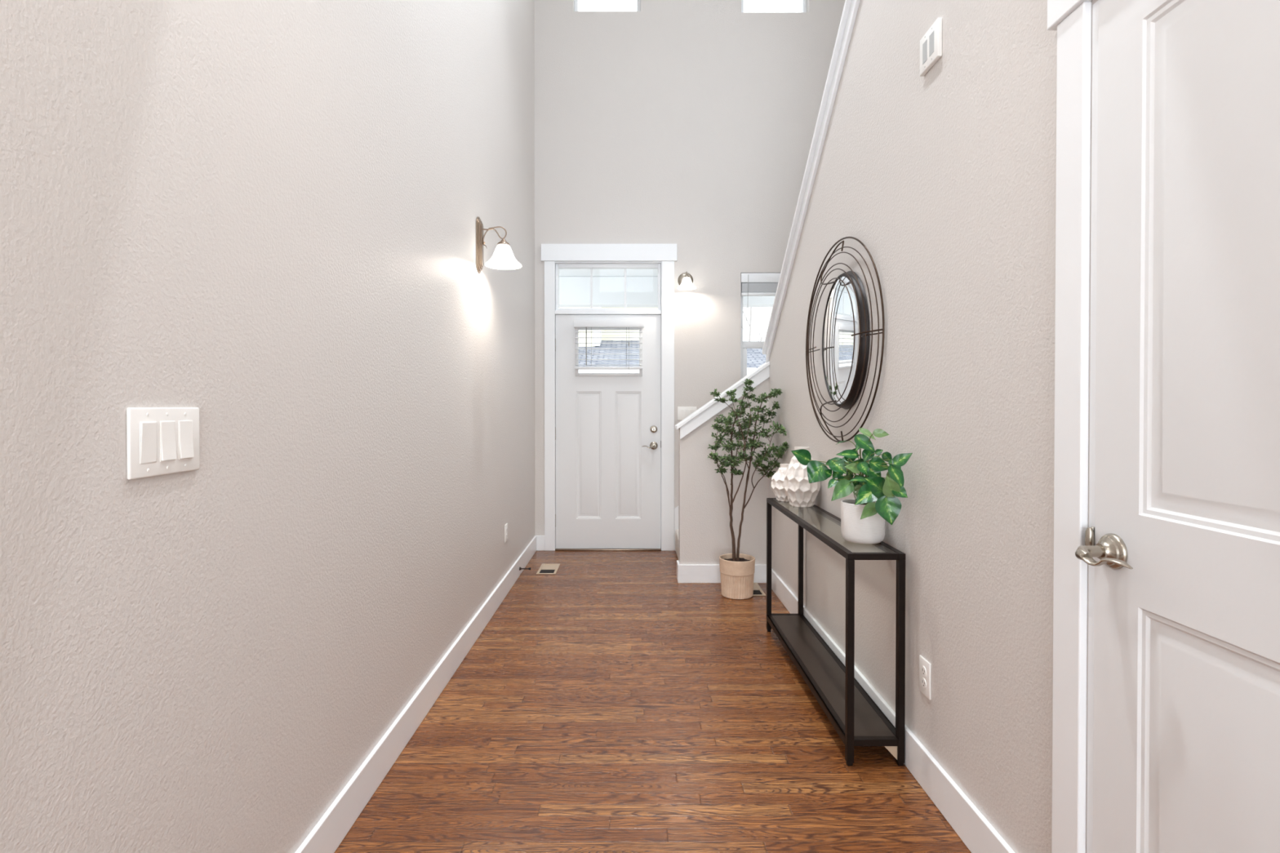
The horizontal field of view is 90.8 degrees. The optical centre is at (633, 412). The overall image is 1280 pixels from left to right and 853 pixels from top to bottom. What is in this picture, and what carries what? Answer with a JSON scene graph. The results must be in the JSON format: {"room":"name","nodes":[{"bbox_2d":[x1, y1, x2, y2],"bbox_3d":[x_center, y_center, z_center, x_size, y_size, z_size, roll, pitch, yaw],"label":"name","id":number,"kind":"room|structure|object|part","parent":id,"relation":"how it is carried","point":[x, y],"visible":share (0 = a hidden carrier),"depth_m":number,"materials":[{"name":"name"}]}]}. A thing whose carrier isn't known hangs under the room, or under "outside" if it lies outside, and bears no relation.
{"room":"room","nodes":[
{"label":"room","id":0,"kind":"room"},
{"bbox_2d":[0,0,534,852],"bbox_3d":[-0.910,-1.510,0.981,0.120,5.500,9.230,0,1,0],"label":"wall","id":1,"kind":"structure","parent":0,"point":[258,216],"depth_m":1.38,"materials":[{"name":"beige paint"}]},
{"bbox_2d":[126,407,199,479],"bbox_3d":[-0.844,0.052,1.143,0.011,0.122,0.172,0,1,0],"label":"light switch","id":2,"kind":"object","parent":1,"relation":"attached to","point":[161,441],"visible":1,"depth_m":1.13,"materials":[{"name":"white plastic"}]},
{"bbox_3d":[-0.843,0.052,1.097,0.002,0.072,0.037,0,1,0],"label":"switch frame","id":3,"kind":"part","parent":2,"relation":"part of","materials":[{"name":"white plastic"}]},
{"bbox_3d":[-0.843,0.052,1.143,0.002,0.072,0.037,0,1,0],"label":"switch frame","id":4,"kind":"part","parent":2,"relation":"part of","materials":[{"name":"white plastic"}]},
{"bbox_3d":[-0.843,0.052,1.189,0.002,0.072,0.037,0,1,0],"label":"switch frame","id":5,"kind":"part","parent":2,"relation":"part of","materials":[{"name":"white plastic"}]},
{"bbox_2d":[294,535,536,852],"bbox_3d":[-0.843,1.175,0.991,0.015,0.130,8.960,0,1,0],"label":"baseboard","id":6,"kind":"structure","parent":1,"relation":"attached to","point":[334,825],"depth_m":2.24,"materials":[{"name":"white paint"}]},
{"bbox_2d":[475,216,521,273],"bbox_3d":[-0.731,-0.917,3.466,0.238,0.308,0.200,0,1,0],"label":"wall sconce","id":7,"kind":"object","parent":1,"relation":"attached to","point":[503,257],"visible":1,"depth_m":3.44,"materials":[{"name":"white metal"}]},
{"bbox_3d":[-0.761,-0.978,3.466,0.135,0.086,0.012,0,1,0],"label":"arm","id":8,"kind":"part","parent":7,"relation":"part of","materials":[{"name":"brown metal"}]},
{"bbox_3d":[-0.712,-0.861,3.467,0.200,0.113,0.200,0,1,0],"label":"lamp shade","id":9,"kind":"part","parent":7,"relation":"part of","materials":[{"name":"white glass"}]},
{"bbox_2d":[504,523,507,542],"bbox_3d":[-0.845,0.805,4.208,0.008,0.118,0.074,0,1,0],"label":"wall outlet","id":10,"kind":"object","parent":1,"relation":"attached to","point":[506,524],"visible":1,"depth_m":4.20,"materials":[{"name":"white plastic"}]},
{"bbox_2d":[334,550,971,852],"bbox_3d":[0.575,1.280,1.007,3.090,0.080,9.230,0,1,0],"label":"floor","id":11,"kind":"structure","parent":0,"point":[608,703],"depth_m":2.33,"materials":[{"name":"brown wood"}]},
{"bbox_2d":[536,564,559,574],"bbox_3d":[-0.648,1.201,4.842,0.144,0.005,0.300,0,1,0],"label":"floor vent","id":12,"kind":"object","parent":11,"relation":"in","point":[544,569],"visible":1,"depth_m":4.83,"materials":[{"name":"beige metal"}]},
{"bbox_2d":[675,528,678,558],"bbox_3d":[1.180,0.027,3.860,1.636,2.369,3.168,0,1,0],"label":"staircase","id":13,"kind":"structure","parent":11,"relation":"on","point":[677,530],"depth_m":5.29,"materials":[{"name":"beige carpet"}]},
{"bbox_2d":[706,378,789,599],"bbox_3d":[0.722,0.495,4.073,0.457,1.429,0.514,0,1,0],"label":"potted tree","id":14,"kind":"object","parent":11,"relation":"on","point":[736,570],"visible":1,"depth_m":4.13,"materials":[{"name":"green plant"}]},
{"bbox_3d":[0.688,1.085,4.176,0.234,0.249,0.234,0,1,0],"label":"pot","id":15,"kind":"part","parent":14,"relation":"part of","materials":[{"name":"beige ceramic"}]},
{"bbox_2d":[752,582,765,595],"bbox_3d":[0.803,1.206,4.305,0.144,0.005,0.300,0,1,0],"label":"floor vent","id":16,"kind":"object","parent":11,"relation":"in","point":[757,591],"visible":0.51,"depth_m":4.26,"materials":[{"name":"beige metal"}]},
{"bbox_2d":[766,497,905,765],"bbox_3d":[0.842,0.852,2.849,0.200,0.739,1.330,0,1,0],"label":"console table","id":17,"kind":"object","parent":11,"relation":"on","point":[857,720],"visible":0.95,"depth_m":2.39,"materials":[{"name":"black brown metal"},{"name":"black brown wood"},{"name":"green tinted glass"}]},
{"bbox_3d":[0.754,0.857,3.502,0.024,0.717,0.024,0,1,0],"label":"leg","id":18,"kind":"part","parent":17,"relation":"part of","materials":[{"name":"black metal"}]},
{"bbox_2d":[771,463,789,501],"bbox_3d":[0.829,0.379,3.422,0.162,0.196,0.162,0,1,32],"label":"vase","id":19,"kind":"object","parent":17,"relation":"on","point":[777,479],"visible":0.52,"depth_m":3.39,"materials":[{"name":"white ceramic"}]},
{"bbox_3d":[0.930,0.857,3.502,0.024,0.717,0.024,0,1,0],"label":"leg","id":20,"kind":"part","parent":17,"relation":"part of","materials":[{"name":"black metal"}]},
{"bbox_2d":[783,446,820,506],"bbox_3d":[0.865,0.329,3.240,0.183,0.300,0.181,0,1,-6],"label":"vase","id":21,"kind":"object","parent":17,"relation":"on","point":[797,488],"visible":0.76,"depth_m":3.19,"materials":[{"name":"white ceramic"}]},
{"bbox_3d":[0.842,1.145,2.852,0.200,0.034,1.330,0,1,0],"label":"shelf frame","id":22,"kind":"part","parent":17,"relation":"part of","materials":[{"name":"black metal"}]},
{"bbox_2d":[772,615,894,736],"bbox_3d":[0.842,1.132,2.852,0.160,0.006,1.290,0,1,0],"label":"shelf","id":23,"kind":"object","parent":17,"relation":"attached to","point":[824,670],"depth_m":2.71,"materials":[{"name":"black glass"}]},
{"bbox_3d":[0.842,0.494,2.846,0.200,0.022,1.330,0,1,0],"label":"frame","id":24,"kind":"part","parent":17,"relation":"part of","materials":[{"name":"black metal"}]},
{"bbox_3d":[0.754,0.870,2.196,0.024,0.717,0.024,0,1,0],"label":"leg","id":25,"kind":"part","parent":17,"relation":"part of","materials":[{"name":"black metal"}]},
{"bbox_2d":[791,427,912,543],"bbox_3d":[0.831,0.272,2.344,0.252,0.432,0.514,0,1,-17],"label":"potted plant","id":26,"kind":"object","parent":17,"relation":"on","point":[863,517],"visible":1,"depth_m":2.30,"materials":[{"name":"green plant"}]},
{"bbox_3d":[0.868,0.413,2.386,0.158,0.149,0.158,0,1,0],"label":"pot","id":27,"kind":"part","parent":26,"relation":"part of","materials":[{"name":"white ceramic"}]},
{"bbox_3d":[0.930,0.870,2.196,0.024,0.717,0.024,0,1,0],"label":"leg","id":28,"kind":"part","parent":17,"relation":"part of","materials":[{"name":"black metal"}]},
{"bbox_2d":[533,0,845,535],"bbox_3d":[0.575,-1.553,5.520,2.850,5.500,0.150,0,1,0],"label":"wall","id":29,"kind":"structure","parent":0,"point":[690,125],"depth_m":5.44,"materials":[{"name":"beige paint"}]},
{"bbox_2d":[536,535,544,551],"bbox_3d":[-0.800,1.133,5.464,0.070,0.130,0.015,0,1,0],"label":"baseboard","id":30,"kind":"structure","parent":29,"relation":"attached to","point":[540,539],"depth_m":5.46,"materials":[{"name":"white paint"}]},
{"bbox_2d":[544,261,555,551],"bbox_3d":[-0.720,-0.052,5.451,0.091,2.499,0.018,0,1,0],"label":"trim","id":31,"kind":"structure","parent":29,"relation":"attached to","point":[549,266],"depth_m":5.44,"materials":[{"name":"white paint"}]},
{"bbox_2d":[573,0,640,11],"bbox_3d":[-0.225,-3.761,5.524,0.579,0.625,0.060,0,1,0],"label":"window","id":32,"kind":"structure","parent":29,"relation":"in","point":[575,2],"depth_m":5.50,"materials":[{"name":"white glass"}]},
{"bbox_2d":[555,315,661,551],"bbox_3d":[-0.220,0.176,5.493,0.930,2.040,0.202,0,1,0],"label":"door","id":33,"kind":"structure","parent":29,"relation":"in","point":[607,428],"depth_m":5.48,"materials":[{"name":"white paint"}]},
{"bbox_2d":[573,320,644,373],"bbox_3d":[-0.207,-0.559,5.417,0.598,0.455,0.074,0,1,0],"label":"window blind","id":34,"kind":"object","parent":33,"relation":"attached to","point":[586,324],"visible":1,"depth_m":5.40,"materials":[{"name":"white plastic"}]},
{"bbox_3d":[-0.357,-0.560,5.399,0.003,0.336,0.002,0,1,0],"label":"ladder cord","id":35,"kind":"part","parent":34,"relation":"part of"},
{"bbox_3d":[-0.209,-0.381,5.427,0.583,0.022,0.052,0,1,0],"label":"rail","id":36,"kind":"part","parent":34,"relation":"part of","materials":[{"name":"white plastic"}]},
{"bbox_3d":[-0.057,-0.560,5.399,0.003,0.336,0.002,0,1,0],"label":"ladder cord","id":37,"kind":"part","parent":34,"relation":"part of","materials":[{"name":"white fabric"}]},
{"bbox_3d":[-0.036,-0.530,5.395,0.012,0.396,0.011,0,1,0],"label":"pull cord","id":38,"kind":"part","parent":34,"relation":"part of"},
{"bbox_3d":[0.131,0.294,5.424,0.119,0.030,0.062,0,1,0],"label":"lever","id":39,"kind":"part","parent":33,"relation":"part of","materials":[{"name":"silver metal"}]},
{"bbox_3d":[0.179,0.290,5.461,0.070,0.070,0.028,0,1,0],"label":"handle","id":40,"kind":"part","parent":33,"relation":"part of","materials":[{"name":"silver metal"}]},
{"bbox_2d":[555,263,661,310],"bbox_3d":[-0.216,-1.086,5.505,0.915,0.409,0.050,0,1,0],"label":"window","id":41,"kind":"structure","parent":29,"relation":"in","point":[557,266],"depth_m":5.48,"materials":[{"name":"white paint"}]},
{"bbox_2d":[555,261,662,548],"bbox_3d":[-0.217,-0.053,5.533,0.950,2.500,0.154,0,1,0],"label":"trim","id":42,"kind":"structure","parent":29,"relation":"attached to","point":[557,312],"depth_m":5.45,"materials":[{"name":"white paint"}]},
{"bbox_2d":[559,269,657,276],"bbox_3d":[0.500,-1.613,6.570,8.000,0.080,1.930,0,1,0],"label":"trim","id":43,"kind":"structure","parent":29,"relation":"attached to","point":[562,273],"depth_m":7.16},
{"bbox_2d":[541,244,676,261],"bbox_3d":[-0.207,-1.374,5.433,1.170,0.146,0.028,0,1,0],"label":"trim","id":44,"kind":"structure","parent":29,"relation":"attached to","point":[549,252],"depth_m":5.42,"materials":[{"name":"white paint"}]},
{"bbox_2d":[661,261,674,551],"bbox_3d":[0.300,-0.052,5.451,0.109,2.499,0.018,0,1,0],"label":"trim","id":45,"kind":"structure","parent":29,"relation":"attached to","point":[668,267],"depth_m":5.44,"materials":[{"name":"white paint"}]},
{"bbox_2d":[674,506,678,551],"bbox_3d":[1.179,0.825,5.461,1.643,0.745,0.014,0,1,0],"label":"trim","id":46,"kind":"structure","parent":29,"relation":"attached to","point":[676,509],"depth_m":5.46,"materials":[{"name":"white paint"}]},
{"bbox_2d":[677,271,696,289],"bbox_3d":[0.452,-1.123,5.343,0.160,0.160,0.214,0,1,0],"label":"wall sconce","id":47,"kind":"object","parent":29,"relation":"attached to","point":[685,280],"visible":1,"depth_m":5.34,"materials":[{"name":"white glass"}]},
{"bbox_3d":[0.452,-1.089,5.316,0.160,0.090,0.160,0,1,0],"label":"lamp shade","id":48,"kind":"part","parent":47,"relation":"part of","materials":[{"name":"white glass"}]},
{"bbox_2d":[677,406,696,420],"bbox_3d":[0.467,0.011,5.455,0.165,0.117,0.010,0,1,0],"label":"light switch","id":49,"kind":"object","parent":29,"relation":"attached to","point":[683,412],"visible":0.73,"depth_m":5.45,"materials":[{"name":"white plastic"}]},
{"bbox_2d":[740,296,764,379],"bbox_3d":[1.221,-0.546,5.553,0.582,1.325,0.064,0,1,0],"label":"window","id":50,"kind":"structure","parent":29,"relation":"in","point":[744,345],"depth_m":5.52,"materials":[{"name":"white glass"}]},
{"bbox_3d":[1.221,-0.546,5.555,0.582,1.325,0.060,0,1,0],"label":"frame","id":51,"kind":"part","parent":50,"relation":"part of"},
{"bbox_3d":[1.221,-0.269,5.551,0.518,0.707,0.054,0,1,0],"label":"sash","id":52,"kind":"part","parent":50,"relation":"part of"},
{"bbox_2d":[741,272,780,329],"bbox_3d":[1.220,-0.955,5.478,0.575,0.497,0.066,0,1,0],"label":"window blind","id":53,"kind":"object","parent":50,"relation":"attached to","point":[753,284],"visible":0.52,"depth_m":5.46,"materials":[{"name":"white plastic"}]},
{"bbox_3d":[0.964,-0.947,5.447,0.063,0.481,0.003,0,1,0],"label":"pull cord","id":54,"kind":"part","parent":53,"relation":"part of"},
{"bbox_3d":[1.221,-1.024,5.482,0.566,0.024,0.051,0,1,0],"label":"rail","id":55,"kind":"part","parent":53,"relation":"part of","materials":[{"name":"white plastic"}]},
{"bbox_2d":[741,0,806,12],"bbox_3d":[1.221,-3.756,5.524,0.582,0.635,0.060,0,1,0],"label":"window","id":56,"kind":"structure","parent":29,"relation":"in","point":[803,2],"depth_m":5.50,"materials":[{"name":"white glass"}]},
{"bbox_2d":[678,377,768,564],"bbox_3d":[0.645,0.436,4.524,0.629,1.540,0.120,0,1,0],"label":"wall","id":57,"kind":"structure","parent":0,"point":[704,535],"depth_m":4.47,"materials":[{"name":"beige paint"}]},
{"bbox_2d":[676,560,679,579],"bbox_3d":[0.324,1.142,4.531,0.015,0.130,0.120,0,1,0],"label":"baseboard","id":58,"kind":"structure","parent":57,"relation":"attached to","point":[677,561],"depth_m":4.53,"materials":[{"name":"white paint"}]},
{"bbox_2d":[677,564,766,582],"bbox_3d":[0.638,1.142,4.464,0.644,0.130,0.015,0,1,0],"label":"baseboard","id":59,"kind":"structure","parent":57,"relation":"attached to","point":[686,573],"depth_m":4.46,"materials":[{"name":"white paint"}]},
{"bbox_2d":[675,361,769,439],"bbox_3d":[0.632,-0.085,4.519,0.655,0.550,0.180,0,1,0],"label":"trim","id":60,"kind":"structure","parent":57,"relation":"attached to","point":[762,373],"depth_m":4.44,"materials":[{"name":"white paint"}]},
{"bbox_2d":[768,0,1097,852],"bbox_3d":[1.020,-0.741,0.533,0.120,3.971,8.080,0,1,0],"label":"wall","id":61,"kind":"structure","parent":0,"point":[946,176],"depth_m":1.90,"materials":[{"name":"beige paint"}]},
{"bbox_2d":[762,0,860,362],"bbox_3d":[1.021,-1.634,2.892,0.198,2.595,3.215,0,1,0],"label":"trim","id":62,"kind":"structure","parent":61,"relation":"attached to","point":[851,7],"depth_m":3.27,"materials":[{"name":"white paint"}]},
{"bbox_2d":[805,236,884,443],"bbox_3d":[0.915,-0.318,2.842,0.083,0.912,0.912,0,1,0],"label":"wall mirror","id":63,"kind":"object","parent":61,"relation":"attached to","point":[846,334],"visible":0.99,"depth_m":2.74,"materials":[{"name":"brown metal"}]},
{"bbox_2d":[822,276,859,404],"bbox_3d":[0.924,-0.320,2.827,0.004,0.565,0.500,0,1,0],"label":"mirror glass","id":64,"kind":"object","parent":63,"relation":"attached to","point":[837,324],"depth_m":2.80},
{"bbox_2d":[771,568,1015,852],"bbox_3d":[0.953,1.157,2.940,0.015,0.130,3.032,0,1,0],"label":"baseboard","id":65,"kind":"structure","parent":61,"relation":"attached to","point":[976,833],"depth_m":1.98,"materials":[{"name":"white paint"}]},
{"bbox_2d":[919,655,931,700],"bbox_3d":[0.955,0.868,2.068,0.008,0.118,0.074,0,1,0],"label":"wall outlet","id":66,"kind":"object","parent":61,"relation":"attached to","point":[925,667],"visible":1,"depth_m":2.06,"materials":[{"name":"white plastic"}]},
{"bbox_2d":[921,677,926,688],"bbox_3d":[0.953,0.888,2.069,0.002,0.034,0.034,0,1,0],"label":"socket","id":67,"kind":"object","parent":66,"relation":"attached to","point":[923,679],"depth_m":2.07,"materials":[{"name":"white plastic"}]},
{"bbox_2d":[921,666,926,676],"bbox_3d":[0.953,0.849,2.068,0.002,0.034,0.034,0,1,0],"label":"socket","id":68,"kind":"object","parent":66,"relation":"attached to","point":[923,668],"depth_m":2.07,"materials":[{"name":"white plastic"}]},
{"bbox_2d":[920,17,942,76],"bbox_3d":[0.952,-1.167,2.021,0.016,0.119,0.125,0,1,0],"label":"wall plate","id":69,"kind":"object","parent":61,"relation":"attached to","point":[931,44],"visible":1,"depth_m":2.00,"materials":[{"name":"white plastic"}]},
{"bbox_2d":[1047,0,1092,30],"bbox_3d":[0.947,-0.927,0.863,0.027,0.143,1.123,0,1,0],"label":"trim","id":70,"kind":"structure","parent":61,"relation":"attached to","point":[1058,11],"depth_m":1.39,"materials":[{"name":"white paint"}]},
{"bbox_2d":[1051,1,1091,852],"bbox_3d":[0.951,0.188,1.372,0.018,2.097,0.085,0,1,0],"label":"trim","id":71,"kind":"structure","parent":61,"relation":"attached to","point":[1074,32],"depth_m":1.36,"materials":[{"name":"white paint"}]},
{"bbox_2d":[1086,0,1102,852],"bbox_3d":[1.020,0.198,0.875,0.120,2.088,0.907,0,1,0],"label":"trim","id":72,"kind":"structure","parent":61,"relation":"attached to","point":[1095,6],"depth_m":1.32,"materials":[{"name":"white paint"}]},
{"bbox_2d":[1075,0,1279,852],"bbox_3d":[0.931,0.198,0.881,0.116,2.063,0.874,0,1,0],"label":"door","id":73,"kind":"structure","parent":61,"relation":"in","point":[1184,541],"depth_m":1.09,"materials":[{"name":"white paint"}]},
{"bbox_3d":[0.903,0.280,1.205,0.062,0.030,0.119,0,1,0],"label":"lever","id":74,"kind":"part","parent":73,"relation":"part of","materials":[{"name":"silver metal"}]},
{"bbox_3d":[0.940,0.276,1.253,0.028,0.070,0.070,0,1,0],"label":"handle","id":75,"kind":"part","parent":73,"relation":"part of","materials":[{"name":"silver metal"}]},
{"label":"outside","id":76,"kind":"structure","parent":0,"visible":0},
{"bbox_3d":[2.500,1.120,32.822,45.000,0.130,54.380,0,1,0],"label":"ground","id":77,"kind":"structure","parent":76,"visible":0},
{"bbox_2d":[559,306,765,374],"bbox_3d":[1.000,-2.060,18.251,14.400,6.490,9.460,0,1,0],"label":"house","id":78,"kind":"structure","parent":77,"relation":"on","point":[755,357],"depth_m":15.47,"materials":[{"name":"beige"}]},
{"bbox_3d":[-2.200,0.023,7.451,0.200,2.548,0.200,0,1,0],"label":"porch post","id":79,"kind":"object","parent":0,"visible":0},
{"bbox_2d":[559,276,774,306],"bbox_3d":[0.500,-1.417,7.437,8.000,0.330,0.200,0,1,0],"label":"trim","id":80,"kind":"structure","parent":79,"relation":"on","point":[574,291],"depth_m":7.34,"materials":[{"name":"glass"}]}
]}

